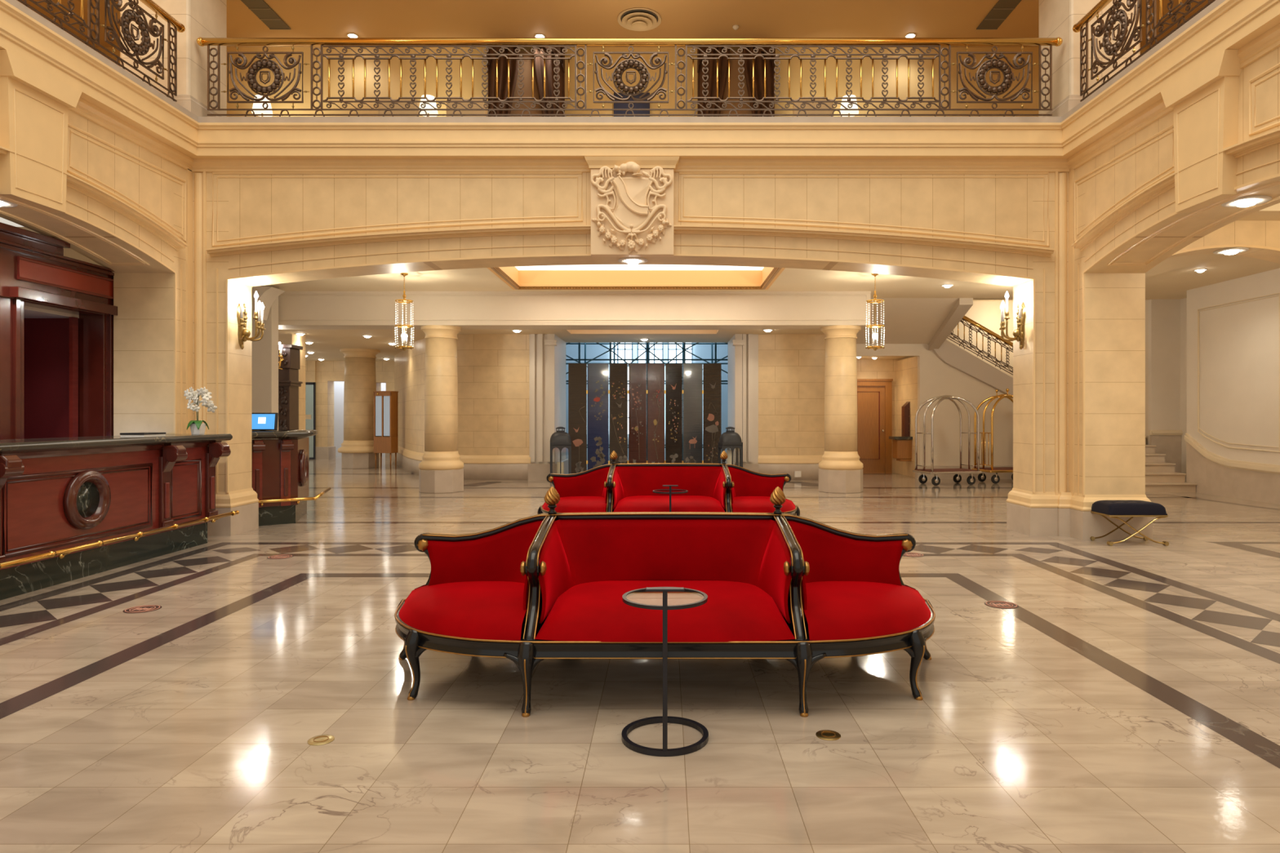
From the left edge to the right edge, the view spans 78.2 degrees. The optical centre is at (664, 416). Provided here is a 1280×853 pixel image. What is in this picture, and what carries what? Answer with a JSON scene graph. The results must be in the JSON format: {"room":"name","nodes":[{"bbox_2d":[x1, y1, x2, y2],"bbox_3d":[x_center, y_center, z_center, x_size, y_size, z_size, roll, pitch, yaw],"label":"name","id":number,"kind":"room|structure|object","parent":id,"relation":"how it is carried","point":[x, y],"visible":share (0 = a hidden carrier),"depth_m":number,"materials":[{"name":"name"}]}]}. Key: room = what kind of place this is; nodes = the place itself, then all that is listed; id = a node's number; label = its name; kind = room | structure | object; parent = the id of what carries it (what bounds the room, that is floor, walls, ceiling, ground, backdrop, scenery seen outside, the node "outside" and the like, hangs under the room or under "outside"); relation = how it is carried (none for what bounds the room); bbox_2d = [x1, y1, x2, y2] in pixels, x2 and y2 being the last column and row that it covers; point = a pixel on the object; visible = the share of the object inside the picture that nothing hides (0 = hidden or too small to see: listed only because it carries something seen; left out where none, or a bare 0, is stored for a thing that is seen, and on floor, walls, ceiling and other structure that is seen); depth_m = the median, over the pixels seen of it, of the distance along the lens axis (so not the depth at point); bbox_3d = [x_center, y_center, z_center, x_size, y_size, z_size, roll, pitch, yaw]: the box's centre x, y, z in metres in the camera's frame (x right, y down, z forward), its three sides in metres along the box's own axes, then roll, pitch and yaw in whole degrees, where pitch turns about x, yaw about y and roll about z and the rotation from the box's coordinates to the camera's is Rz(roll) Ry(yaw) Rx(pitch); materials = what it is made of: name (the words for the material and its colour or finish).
{"room":"hotel lobby","nodes":[
{"label":"hotel lobby","id":0,"kind":"room"},
{"bbox_2d":[0,109,186,435],"bbox_3d":[-5.908,-0.850,3.519,0.680,4.500,11.438,0,0,0],"label":"wall","id":1,"kind":"structure","parent":0,"point":[144,295],"depth_m":8.91,"materials":[{"name":"beige stone"}]},
{"bbox_2d":[0,222,117,439],"bbox_3d":[-6.880,-0.210,6.815,1.440,3.220,4.630,0,0,0],"label":"panelling","id":2,"kind":"object","parent":1,"relation":"attached to","point":[57,311],"visible":0.69,"depth_m":8.73,"materials":[{"name":"brown wood"}]},
{"bbox_2d":[0,48,187,433],"bbox_3d":[-5.760,-1.050,6.892,0.744,3.900,4.484,0,0,0],"label":"trim","id":3,"kind":"structure","parent":1,"relation":"attached to","point":[35,104],"depth_m":6.96,"materials":[{"name":"beige stone"}]},
{"bbox_2d":[252,288,278,430],"bbox_3d":[-8.302,-0.450,11.975,2.595,3.700,4.550,0,0,0],"label":"wall","id":4,"kind":"structure","parent":0,"point":[265,350],"depth_m":14.00,"materials":[{"name":"paint"}]},
{"bbox_2d":[253,285,284,320],"bbox_3d":[-6.913,-1.985,13.740,0.329,0.570,0.480,0,0,0],"label":"trim","id":5,"kind":"structure","parent":4,"relation":"attached to","point":[267,295],"depth_m":13.67,"materials":[{"name":"stone"}]},
{"bbox_2d":[278,291,871,329],"bbox_3d":[-1.930,-1.978,14.640,11.341,0.645,0.720,0,0,0],"label":"trim","id":6,"kind":"structure","parent":4,"relation":"attached to","point":[297,310],"depth_m":14.30,"materials":[{"name":"paint"}]},
{"bbox_2d":[292,333,305,430],"bbox_3d":[-8.080,-0.200,17.350,0.163,3.200,0.300,0,0,0],"label":"wall","id":7,"kind":"structure","parent":0,"point":[300,340],"depth_m":17.31,"materials":[{"name":"beige paint"}]},
{"bbox_2d":[305,381,386,456],"bbox_3d":[-12.000,-0.200,27.250,8.000,3.200,0.100,0,0,0],"label":"wall","id":8,"kind":"structure","parent":0,"point":[338,385],"depth_m":27.20,"materials":[{"name":"white paint"}]},
{"bbox_2d":[315,360,394,458],"bbox_3d":[-10.017,-0.200,25.850,2.779,3.200,0.500,0,0,0],"label":"wall","id":9,"kind":"structure","parent":0,"point":[327,372],"depth_m":25.60,"materials":[{"name":"beige stone"}]},
{"bbox_2d":[394,333,529,455],"bbox_3d":[-6.054,-0.200,19.887,1.445,3.200,7.951,0,0,-40],"label":"wall","id":10,"kind":"structure","parent":0,"point":[493,370],"depth_m":17.28,"materials":[{"name":"beige stone"}]},
{"bbox_2d":[392,446,530,479],"bbox_3d":[-6.064,1.130,19.859,1.512,0.540,8.012,0,0,-40],"label":"baseboard","id":11,"kind":"structure","parent":10,"relation":"attached to","point":[475,467],"depth_m":17.22,"materials":[{"name":"stone"}]},
{"bbox_2d":[278,329,824,360],"bbox_3d":[-5.350,-1.925,20.950,19.300,0.250,12.100,0,0,0],"label":"ceiling","id":12,"kind":"structure","parent":0,"point":[327,344],"depth_m":17.82,"materials":[{"name":"paint"}]},
{"bbox_2d":[17,0,1211,47],"bbox_3d":[-0.250,-5.850,6.000,18.500,0.700,16.000,0,0,0],"label":"ceiling","id":13,"kind":"structure","parent":0,"point":[304,18],"depth_m":12.11,"materials":[{"name":"paint"}]},
{"bbox_2d":[240,0,290,29],"bbox_3d":[-6.040,-6.080,11.880,0.320,0.020,0.960,0,0,0],"label":"ceiling vent","id":14,"kind":"object","parent":13,"relation":"in","point":[260,8],"visible":1,"depth_m":11.89,"materials":[{"name":"grey"}]},
{"bbox_2d":[486,47,564,116],"bbox_3d":[-2.250,-4.720,12.755,1.259,2.720,0.190,0,0,0],"label":"curtain","id":15,"kind":"object","parent":13,"relation":"hanging from","point":[502,61],"visible":0.26,"depth_m":12.75,"materials":[{"name":"brown fabric"}]},
{"bbox_2d":[488,47,519,116],"bbox_3d":[-2.608,-4.720,12.750,0.534,2.720,0.080,0,0,0],"label":"drape","id":16,"kind":"object","parent":15,"relation":"hanging from","point":[502,62],"depth_m":12.74,"materials":[{"name":"brown fabric"}]},
{"bbox_2d":[532,47,564,116],"bbox_3d":[-1.892,-4.720,12.750,0.534,2.720,0.080,0,0,0],"label":"drape","id":17,"kind":"object","parent":15,"relation":"hanging from","point":[538,62],"depth_m":12.74,"materials":[{"name":"brown fabric"}]},
{"bbox_2d":[617,8,661,31],"bbox_3d":[-0.393,-6.053,12.070,0.680,0.135,0.680,0,0,0],"label":"ceiling vent","id":18,"kind":"object","parent":13,"relation":"in","point":[637,20],"visible":1,"depth_m":12.00,"materials":[{"name":"paint"}]},
{"bbox_2d":[697,47,775,116],"bbox_3d":[1.152,-4.720,12.755,1.259,2.720,0.190,0,0,0],"label":"curtain","id":19,"kind":"object","parent":13,"relation":"hanging from","point":[722,61],"visible":0.28,"depth_m":12.75,"materials":[{"name":"brown fabric"}]},
{"bbox_2d":[697,47,729,116],"bbox_3d":[0.794,-4.720,12.750,0.534,2.720,0.080,0,0,0],"label":"drape","id":20,"kind":"object","parent":19,"relation":"hanging from","point":[722,62],"depth_m":12.74,"materials":[{"name":"brown fabric"}]},
{"bbox_2d":[742,47,774,116],"bbox_3d":[1.509,-4.720,12.750,0.534,2.720,0.080,0,0,0],"label":"drape","id":21,"kind":"object","parent":19,"relation":"hanging from","point":[758,62],"depth_m":12.74,"materials":[{"name":"brown fabric"}]},
{"bbox_2d":[976,0,1021,29],"bbox_3d":[5.051,-6.080,11.880,0.320,0.020,0.960,0,0,0],"label":"ceiling vent","id":22,"kind":"object","parent":13,"relation":"in","point":[1002,9],"visible":1,"depth_m":11.89,"materials":[{"name":"grey"}]},
{"bbox_2d":[90,47,1149,116],"bbox_3d":[-0.250,-4.730,13.050,18.500,2.740,0.100,0,0,0],"label":"wall","id":23,"kind":"structure","parent":0,"point":[358,61],"depth_m":13.00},
{"bbox_2d":[613,92,649,116],"bbox_3d":[-0.547,-4.335,12.940,0.592,1.950,0.080,0,0,0],"label":"window","id":24,"kind":"structure","parent":23,"relation":"in","point":[616,105],"depth_m":12.90,"materials":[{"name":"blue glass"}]},
{"bbox_2d":[17,226,1225,297],"bbox_3d":[-0.550,-2.310,12.430,16.900,0.080,5.340,0,0,0],"label":"ceiling","id":25,"kind":"structure","parent":0,"point":[477,279],"depth_m":13.55,"materials":[{"name":"paint"}]},
{"bbox_2d":[487,266,785,289],"bbox_3d":[-0.440,-2.442,12.630,4.560,0.355,2.900,0,0,0],"label":"trim","id":26,"kind":"structure","parent":25,"relation":"attached to","point":[522,277],"depth_m":13.96,"materials":[{"name":"brown paint"}]},
{"bbox_2d":[192,172,1068,492],"bbox_3d":[-0.404,-0.850,9.500,11.728,4.500,0.520,0,0,0],"label":"wall","id":27,"kind":"structure","parent":0,"point":[247,206],"depth_m":9.24,"materials":[{"name":"beige stone"}]},
{"bbox_2d":[207,488,258,536],"bbox_3d":[-5.684,1.145,9.335,1.232,0.510,0.970,0,0,0],"label":"baseboard","id":28,"kind":"structure","parent":27,"relation":"attached to","point":[246,501],"depth_m":9.31,"materials":[{"name":"stone"}]},
{"bbox_2d":[236,291,265,349],"bbox_3d":[-4.999,-1.157,9.484,0.296,0.705,0.407,0,0,-21],"label":"wall sconce","id":29,"kind":"object","parent":27,"relation":"attached to","point":[243,334],"visible":1,"depth_m":9.47,"materials":[{"name":"gold metal"}]},
{"bbox_2d":[186,168,1074,496],"bbox_3d":[-0.404,-0.940,9.215,10.328,3.880,0.200,0,0,0],"label":"trim","id":30,"kind":"structure","parent":27,"relation":"attached to","point":[201,251],"depth_m":9.22,"materials":[{"name":"beige stone"}]},
{"bbox_2d":[584,155,679,257],"bbox_3d":[-0.381,-2.430,9.120,1.096,1.120,0.237,0,0,0],"label":"carved cartouche","id":31,"kind":"object","parent":27,"relation":"attached to","point":[632,197],"visible":1,"depth_m":9.07,"materials":[{"name":"stone"}]},
{"bbox_2d":[0,0,1279,172],"bbox_3d":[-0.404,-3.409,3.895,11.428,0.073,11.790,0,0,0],"label":"trim","id":32,"kind":"structure","parent":27,"relation":"attached to","point":[17,4],"depth_m":9.04,"materials":[{"name":"stone"}]},
{"bbox_2d":[17,0,185,102],"bbox_3d":[-5.420,-3.921,6.620,0.100,0.944,4.435,0,0,0],"label":"gallery railing","id":33,"kind":"object","parent":32,"relation":"on","point":[141,49],"visible":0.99,"depth_m":8.00,"materials":[{"name":"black metal"}]},
{"bbox_2d":[196,36,1062,116],"bbox_3d":[-0.410,-3.921,9.120,10.035,0.944,0.095,0,0,0],"label":"gallery railing","id":34,"kind":"object","parent":32,"relation":"on","point":[330,42],"visible":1,"depth_m":9.11,"materials":[{"name":"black metal"}]},
{"bbox_2d":[1072,0,1215,102],"bbox_3d":[4.610,-3.921,6.620,0.100,0.944,4.435,0,0,0],"label":"gallery railing","id":35,"kind":"object","parent":32,"relation":"on","point":[1120,15],"visible":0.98,"depth_m":7.98,"materials":[{"name":"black metal"}]},
{"bbox_2d":[999,291,1026,349],"bbox_3d":[4.191,-1.157,9.484,0.296,0.705,0.407,0,0,21],"label":"wall sconce","id":36,"kind":"object","parent":27,"relation":"attached to","point":[1019,334],"visible":1,"depth_m":9.45,"materials":[{"name":"gold metal"}]},
{"bbox_2d":[1006,488,1152,540],"bbox_3d":[4.930,1.145,9.375,1.340,0.510,1.050,0,0,0],"label":"baseboard","id":37,"kind":"structure","parent":27,"relation":"attached to","point":[1029,513],"depth_m":9.14,"materials":[{"name":"stone"}]},
{"bbox_2d":[515,264,764,270],"bbox_3d":[-0.440,-2.600,12.630,4.320,0.020,2.660,0,0,0],"label":"ceiling","id":38,"kind":"structure","parent":0,"point":[573,267],"depth_m":13.68,"materials":[{"name":"white"}]},
{"bbox_2d":[0,456,1279,852],"bbox_3d":[-1.000,1.400,11.938,28.000,0.001,32.125,0,0,0],"label":"floor","id":39,"kind":"structure","parent":0,"point":[1128,701],"depth_m":3.73,"materials":[{"name":"stone"}]},
{"bbox_2d":[0,433,239,600],"bbox_3d":[-5.217,0.800,6.605,0.886,1.200,4.610,0,0,0],"label":"reception desk","id":40,"kind":"object","parent":39,"relation":"on","point":[73,508],"depth_m":6.90,"materials":[{"name":"brown wood"}]},
{"bbox_2d":[0,433,232,453],"bbox_3d":[-5.280,0.242,6.605,0.760,0.085,4.610,0,0,0],"label":"countertop","id":41,"kind":"structure","parent":40,"relation":"on","point":[51,444],"depth_m":6.96,"materials":[{"name":"stone"}]},
{"bbox_2d":[183,386,217,434],"bbox_3d":[-5.093,-0.061,8.608,0.342,0.522,0.190,0,0,2],"label":"potted orchid","id":42,"kind":"object","parent":40,"relation":"on","point":[197,427],"visible":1,"depth_m":8.59,"materials":[{"name":"white plant"}]},
{"bbox_2d":[278,344,302,430],"bbox_3d":[-7.642,-0.010,15.750,0.560,2.820,0.500,0,0,0],"label":"surround","id":43,"kind":"object","parent":39,"relation":"on","point":[289,384],"visible":0.51,"depth_m":15.60,"materials":[{"name":"brown wood"}]},
{"bbox_2d":[252,430,330,525],"bbox_3d":[-5.213,0.800,10.654,1.374,1.200,1.903,0,0,0],"label":"reception desk","id":44,"kind":"object","parent":39,"relation":"on","point":[280,458],"depth_m":10.13,"materials":[{"name":"brown wood"}]},
{"bbox_2d":[252,413,278,431],"bbox_3d":[-5.223,0.078,10.215,0.360,0.244,0.130,0,0,-12],"label":"monitor","id":45,"kind":"object","parent":44,"relation":"on","point":[261,422],"visible":0.7,"depth_m":10.18,"materials":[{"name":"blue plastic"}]},
{"bbox_2d":[252,430,318,439],"bbox_3d":[-5.280,0.242,10.592,1.239,0.085,1.690,0,0,0],"label":"countertop","id":46,"kind":"structure","parent":44,"relation":"on","point":[279,433],"depth_m":10.10,"materials":[{"name":"stone"}]},
{"bbox_2d":[337,348,380,468],"bbox_3d":[-8.293,-0.200,21.400,1.142,3.200,1.142,0,0,0],"label":"stone column","id":47,"kind":"structure","parent":39,"relation":"on","point":[357,449],"depth_m":21.03,"materials":[{"name":"stone"}]},
{"bbox_2d":[373,391,398,469],"bbox_3d":[-7.386,0.370,20.793,0.540,2.060,0.354,0,0,14],"label":"display cabinet","id":48,"kind":"object","parent":39,"relation":"on","point":[385,402],"visible":1,"depth_m":20.67,"materials":[{"name":"brown wood"}]},
{"bbox_2d":[418,324,463,493],"bbox_3d":[-4.167,-0.128,14.650,0.814,3.055,0.814,0,0,23],"label":"stone column","id":49,"kind":"structure","parent":39,"relation":"on","point":[441,470],"depth_m":14.38,"materials":[{"name":"stone"}]},
{"bbox_2d":[550,426,571,483],"bbox_3d":[-2.219,0.812,16.700,0.449,1.175,0.449,0,0,-8],"label":"lantern","id":50,"kind":"object","parent":39,"relation":"on","point":[560,439],"visible":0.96,"depth_m":16.51,"materials":[{"name":"grey metal"}]},
{"bbox_2d":[568,363,721,473],"bbox_3d":[-0.458,0.084,17.900,3.469,2.572,0.160,0,0,0],"label":"folding screen","id":51,"kind":"object","parent":39,"relation":"on","point":[597,391],"visible":0.91,"depth_m":17.90,"materials":[{"name":"paint"}]},
{"bbox_2d":[572,406,584,472],"bbox_3d":[-1.967,0.541,17.902,0.290,1.539,0.010,0,0,-14],"label":"painting","id":52,"kind":"object","parent":51,"relation":"attached to","point":[578,412],"depth_m":17.90,"materials":[{"name":"brown paint"}]},
{"bbox_2d":[590,380,605,468],"bbox_3d":[-1.530,0.214,17.897,0.376,2.071,0.001,0,0,12],"label":"painting","id":53,"kind":"object","parent":51,"relation":"attached to","point":[597,388],"depth_m":17.90,"materials":[{"name":"blue paint"}]},
{"bbox_2d":[611,381,627,463],"bbox_3d":[-1.034,0.187,17.901,0.388,1.965,0.010,0,0,-14],"label":"painting","id":54,"kind":"object","parent":51,"relation":"attached to","point":[619,388],"depth_m":17.91,"materials":[{"name":"brown paint"}]},
{"bbox_2d":[631,383,643,463],"bbox_3d":[-0.633,0.258,17.898,0.287,2.006,0.010,0,0,14],"label":"painting","id":55,"kind":"object","parent":51,"relation":"attached to","point":[637,389],"depth_m":17.90,"materials":[{"name":"brown paint"}]},
{"bbox_2d":[650,390,661,462],"bbox_3d":[-0.213,0.326,17.894,0.256,1.856,0.011,0,0,-15],"label":"painting","id":56,"kind":"object","parent":51,"relation":"attached to","point":[655,395],"depth_m":17.90,"materials":[{"name":"brown paint"}]},
{"bbox_2d":[668,383,679,462],"bbox_3d":[0.184,0.198,17.900,0.288,1.899,0.001,0,0,15],"label":"painting","id":57,"kind":"object","parent":51,"relation":"attached to","point":[673,388],"depth_m":17.90,"materials":[{"name":"grey paint"}]},
{"bbox_2d":[705,382,718,463],"bbox_3d":[1.079,0.168,17.895,0.340,1.890,0.012,0,0,14],"label":"painting","id":58,"kind":"object","parent":51,"relation":"attached to","point":[711,388],"depth_m":17.90,"materials":[{"name":"grey paint"}]},
{"bbox_2d":[565,342,728,460],"bbox_3d":[-0.450,-0.900,20.931,5.000,4.600,1.593,0,0,0],"label":"grille","id":59,"kind":"object","parent":39,"relation":"on","point":[648,347],"visible":0.12,"depth_m":20.18,"materials":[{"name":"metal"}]},
{"bbox_2d":[394,486,935,717],"bbox_3d":[0.000,0.909,4.530,3.099,1.005,1.780,0,0,0],"label":"sofa","id":60,"kind":"object","parent":39,"relation":"on","point":[528,591],"visible":1,"depth_m":4.09,"materials":[{"name":"red fabric"}]},
{"bbox_2d":[399,581,527,640],"bbox_3d":[-1.092,1.004,4.113,0.815,0.133,0.795,0,0,0],"label":"seat cushion","id":61,"kind":"object","parent":60,"relation":"on","point":[436,611],"depth_m":3.94,"materials":[{"name":"red fabric"}]},
{"bbox_2d":[534,580,795,642],"bbox_3d":[0.000,0.993,4.058,1.240,0.132,0.745,0,0,0],"label":"seat cushion","id":62,"kind":"object","parent":60,"relation":"on","point":[577,611],"depth_m":3.83,"materials":[{"name":"red fabric"}]},
{"bbox_2d":[802,581,931,640],"bbox_3d":[1.092,1.004,4.113,0.815,0.133,0.795,0,0,0],"label":"seat cushion","id":63,"kind":"object","parent":60,"relation":"on","point":[833,611],"depth_m":3.95,"materials":[{"name":"red fabric"}]},
{"bbox_2d":[621,586,708,756],"bbox_3d":[0.000,1.055,3.417,0.378,0.690,0.385,0,0,0],"label":"side table","id":64,"kind":"object","parent":39,"relation":"on","point":[664,719],"visible":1,"depth_m":3.26,"materials":[{"name":"black metal"}]},
{"bbox_2d":[537,450,799,515],"bbox_3d":[0.045,0.909,9.270,3.099,1.005,1.780,0,0,0],"label":"sofa","id":65,"kind":"object","parent":39,"relation":"on","point":[613,487],"visible":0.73,"depth_m":9.18,"materials":[{"name":"red fabric"}]},
{"bbox_2d":[542,496,607,512],"bbox_3d":[-1.047,1.004,8.853,0.815,0.133,0.795,0,0,0],"label":"seat cushion","id":66,"kind":"object","parent":65,"relation":"on","point":[566,504],"depth_m":8.68,"materials":[{"name":"red fabric"}]},
{"bbox_2d":[613,495,725,512],"bbox_3d":[0.045,0.993,8.797,1.240,0.132,0.745,0,0,0],"label":"seat cushion","id":67,"kind":"object","parent":65,"relation":"on","point":[715,504],"depth_m":8.59,"materials":[{"name":"red fabric"}]},
{"bbox_2d":[730,496,795,512],"bbox_3d":[1.137,1.004,8.853,0.815,0.133,0.795,0,0,0],"label":"seat cushion","id":68,"kind":"object","parent":65,"relation":"on","point":[738,504],"depth_m":8.68,"materials":[{"name":"red fabric"}]},
{"bbox_2d":[718,426,742,467],"bbox_3d":[1.387,0.812,16.700,0.449,1.175,0.449,0,0,-8],"label":"lantern","id":69,"kind":"object","parent":39,"relation":"on","point":[729,439],"visible":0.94,"depth_m":16.54,"materials":[{"name":"grey metal"}]},
{"bbox_2d":[818,324,863,493],"bbox_3d":[3.275,-0.128,14.650,0.814,3.055,0.814,0,0,23],"label":"stone column","id":70,"kind":"structure","parent":39,"relation":"on","point":[841,468],"depth_m":14.38,"materials":[{"name":"stone"}]},
{"bbox_2d":[912,395,982,485],"bbox_3d":[5.788,0.485,16.150,1.160,1.830,0.680,0,0,-13],"label":"luggage cart","id":71,"kind":"object","parent":39,"relation":"on","point":[935,481],"visible":1,"depth_m":16.03,"materials":[{"name":"silver metal"}]},
{"bbox_2d":[971,388,1013,484],"bbox_3d":[7.192,0.407,16.600,1.160,1.985,0.680,0,0,-11],"label":"luggage cart","id":72,"kind":"object","parent":39,"relation":"on","point":[995,478],"visible":0.56,"depth_m":16.48,"materials":[{"name":"gold metal"}]},
{"bbox_2d":[1089,500,1168,546],"bbox_3d":[5.110,1.169,8.680,0.646,0.458,0.410,0,0,0],"label":"bench","id":73,"kind":"object","parent":39,"relation":"on","point":[1111,508],"visible":1,"depth_m":8.50,"materials":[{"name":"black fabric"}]},
{"bbox_2d":[1090,500,1167,515],"bbox_3d":[5.110,1.005,8.680,0.630,0.130,0.400,0,0,0],"label":"cushion","id":74,"kind":"object","parent":73,"relation":"on","point":[1100,507],"depth_m":8.50,"materials":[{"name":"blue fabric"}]},
{"bbox_2d":[1145,436,1196,492],"bbox_3d":[8.855,0.657,15.887,1.750,1.485,3.025,0,0,0],"label":"staircase","id":75,"kind":"structure","parent":39,"relation":"on","point":[1161,476],"depth_m":14.70,"materials":[{"name":"stone"}]},
{"bbox_2d":[529,333,758,463],"bbox_3d":[-0.465,-0.200,18.150,5.030,3.200,2.100,0,0,0],"label":"wall","id":76,"kind":"structure","parent":0,"point":[547,351],"depth_m":17.25,"materials":[{"name":"paint"}]},
{"bbox_2d":[565,344,728,460],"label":"window","id":77,"kind":"structure","parent":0,"point":[703,351],"depth_m":25.00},
{"bbox_2d":[528,458,758,479],"bbox_3d":[-0.475,1.220,18.212,5.050,0.360,1.975,0,0,0],"label":"baseboard","id":78,"kind":"structure","parent":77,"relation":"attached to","point":[535,471],"depth_m":17.23,"materials":[{"name":"stone"}]},
{"bbox_2d":[758,333,825,455],"bbox_3d":[3.737,-0.200,17.980,3.489,3.200,1.083,0,0,-39],"label":"wall","id":79,"kind":"structure","parent":0,"point":[792,366],"depth_m":17.25,"materials":[{"name":"beige stone"}]},
{"bbox_2d":[758,455,822,479],"bbox_3d":[3.753,1.130,17.959,3.562,0.540,1.151,0,0,-39],"label":"baseboard","id":80,"kind":"structure","parent":79,"relation":"attached to","point":[808,465],"depth_m":17.20,"materials":[{"name":"stone"}]},
{"bbox_2d":[856,355,917,477],"bbox_3d":[5.126,-0.100,18.525,3.052,3.000,1.750,0,0,0],"label":"wall","id":81,"kind":"structure","parent":0,"point":[904,371],"depth_m":19.03,"materials":[{"name":"beige paint"}]},
{"bbox_2d":[857,378,893,473],"bbox_3d":[5.004,0.245,19.240,1.118,2.310,0.120,0,0,0],"label":"door","id":82,"kind":"structure","parent":81,"relation":"in","point":[874,396],"depth_m":19.25,"materials":[{"name":"brown wood"}]},
{"bbox_2d":[888,401,912,461],"bbox_3d":[5.588,0.390,18.175,0.680,1.540,0.550,0,0,0],"label":"desk","id":83,"kind":"object","parent":81,"relation":"attached to","point":[901,445],"visible":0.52,"depth_m":18.14,"materials":[{"name":"wood"}]},
{"bbox_2d":[856,297,973,350],"bbox_3d":[5.012,-2.123,16.275,2.166,1.314,2.350,0,0,0],"label":"ceiling","id":84,"kind":"structure","parent":0,"point":[930,321],"depth_m":16.06,"materials":[{"name":"paint"}]},
{"bbox_2d":[856,343,1013,465],"bbox_3d":[6.152,-0.105,17.575,4.118,3.011,0.150,0,0,0],"label":"wall","id":85,"kind":"structure","parent":0,"point":[935,378],"depth_m":17.50,"materials":[{"name":"paint"}]},
{"bbox_2d":[915,465,1013,479],"bbox_3d":[6.851,1.250,17.547,2.477,0.300,0.205,0,0,0],"label":"baseboard","id":86,"kind":"structure","parent":85,"relation":"attached to","point":[988,475],"depth_m":17.45,"materials":[{"name":"stone"}]},
{"bbox_2d":[927,339,1013,398],"bbox_3d":[7.024,-0.970,18.140,2.374,1.620,1.520,0,0,0],"label":"flight","id":87,"kind":"object","parent":85,"relation":"attached to","point":[951,354],"visible":0.49,"depth_m":17.38,"materials":[{"name":"beige stone"}]},
{"bbox_2d":[946,315,1013,374],"bbox_3d":[7.178,-1.586,17.420,2.340,1.939,0.095,0,0,0],"label":"stair railing","id":88,"kind":"object","parent":87,"relation":"attached to","point":[965,318],"visible":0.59,"depth_m":17.41,"materials":[{"name":"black metal"}]},
{"bbox_2d":[946,299,1148,444],"bbox_3d":[7.850,-0.900,18.605,4.100,4.600,5.390,0,0,0],"label":"wall","id":89,"kind":"structure","parent":0,"point":[986,313],"depth_m":21.20,"materials":[{"name":"paint"}]},
{"bbox_2d":[973,202,1279,299],"bbox_3d":[8.720,-2.400,12.450,6.560,0.100,6.900,0,0,0],"label":"ceiling","id":90,"kind":"structure","parent":0,"point":[1175,284],"depth_m":12.91,"materials":[{"name":"paint"}]},
{"bbox_2d":[1074,46,1279,494],"bbox_3d":[5.100,-0.850,3.519,0.680,4.500,11.438,0,0,0],"label":"wall","id":91,"kind":"structure","parent":0,"point":[1115,295],"depth_m":8.91,"materials":[{"name":"beige stone"}]},
{"bbox_2d":[1071,48,1279,495],"bbox_3d":[4.952,-1.050,6.892,0.744,3.900,4.484,0,0,0],"label":"trim","id":92,"kind":"structure","parent":91,"relation":"attached to","point":[1204,102],"depth_m":6.87,"materials":[{"name":"beige stone"}]},
{"bbox_2d":[1148,267,1279,482],"bbox_3d":[10.100,-0.475,10.200,0.700,3.750,11.400,0,0,0],"label":"wall","id":93,"kind":"structure","parent":0,"point":[1239,343],"depth_m":13.75,"materials":[{"name":"paint"}]},
{"bbox_2d":[1148,292,1279,474],"bbox_3d":[10.025,-0.515,12.410,0.670,2.890,6.820,0,0,0],"label":"trim","id":94,"kind":"structure","parent":93,"relation":"attached to","point":[1252,466],"depth_m":13.68,"materials":[{"name":"beige"}]},
{"bbox_2d":[1149,435,1279,504],"bbox_3d":[10.045,0.890,12.410,0.630,1.020,6.820,0,0,0],"label":"baseboard","id":95,"kind":"structure","parent":93,"relation":"attached to","point":[1211,477],"depth_m":13.87,"materials":[{"name":"stone"}]},
{"bbox_2d":[1168,220,1279,263],"bbox_3d":[8.400,-0.825,9.650,6.200,4.450,0.400,0,0,0],"label":"wall","id":96,"kind":"structure","parent":0,"point":[1259,233],"depth_m":9.45,"materials":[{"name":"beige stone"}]},
{"bbox_3d":[-0.250,-3.230,6.000,18.500,0.260,16.000,0,0,0],"label":"trim","id":97,"kind":"structure","parent":0,"visible":0},
{"bbox_2d":[120,0,226,116],"bbox_3d":[-5.820,-4.420,9.370,0.860,2.120,0.860,0,0,0],"label":"pier","id":98,"kind":"object","parent":97,"relation":"on","point":[200,18],"visible":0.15,"depth_m":9.06,"materials":[{"name":"stone"}]},
{"bbox_2d":[377,98,418,116],"bbox_3d":[-3.547,-3.790,10.245,0.540,0.860,0.550,0,0,0],"label":"armchair","id":99,"kind":"object","parent":97,"relation":"on","point":[386,104],"visible":0.08,"depth_m":10.42,"materials":[{"name":"paint"}]},
{"bbox_2d":[446,98,487,116],"bbox_3d":[-2.639,-3.790,10.245,0.540,0.860,0.550,0,0,0],"label":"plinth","id":100,"kind":"object","parent":97,"relation":"on","point":[464,104],"visible":0.05,"depth_m":10.42,"materials":[{"name":"paint"}]},
{"bbox_2d":[792,98,833,116],"bbox_3d":[1.972,-3.790,10.245,0.540,0.860,0.550,0,0,0],"label":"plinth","id":101,"kind":"object","parent":97,"relation":"on","point":[797,104],"visible":0.07,"depth_m":10.42,"materials":[{"name":"paint"}]},
{"bbox_2d":[1039,0,1140,116],"bbox_3d":[5.018,-4.420,9.370,0.865,2.120,0.860,0,0,0],"label":"pier","id":102,"kind":"object","parent":97,"relation":"on","point":[1057,18],"visible":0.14,"depth_m":9.04,"materials":[{"name":"stone"}]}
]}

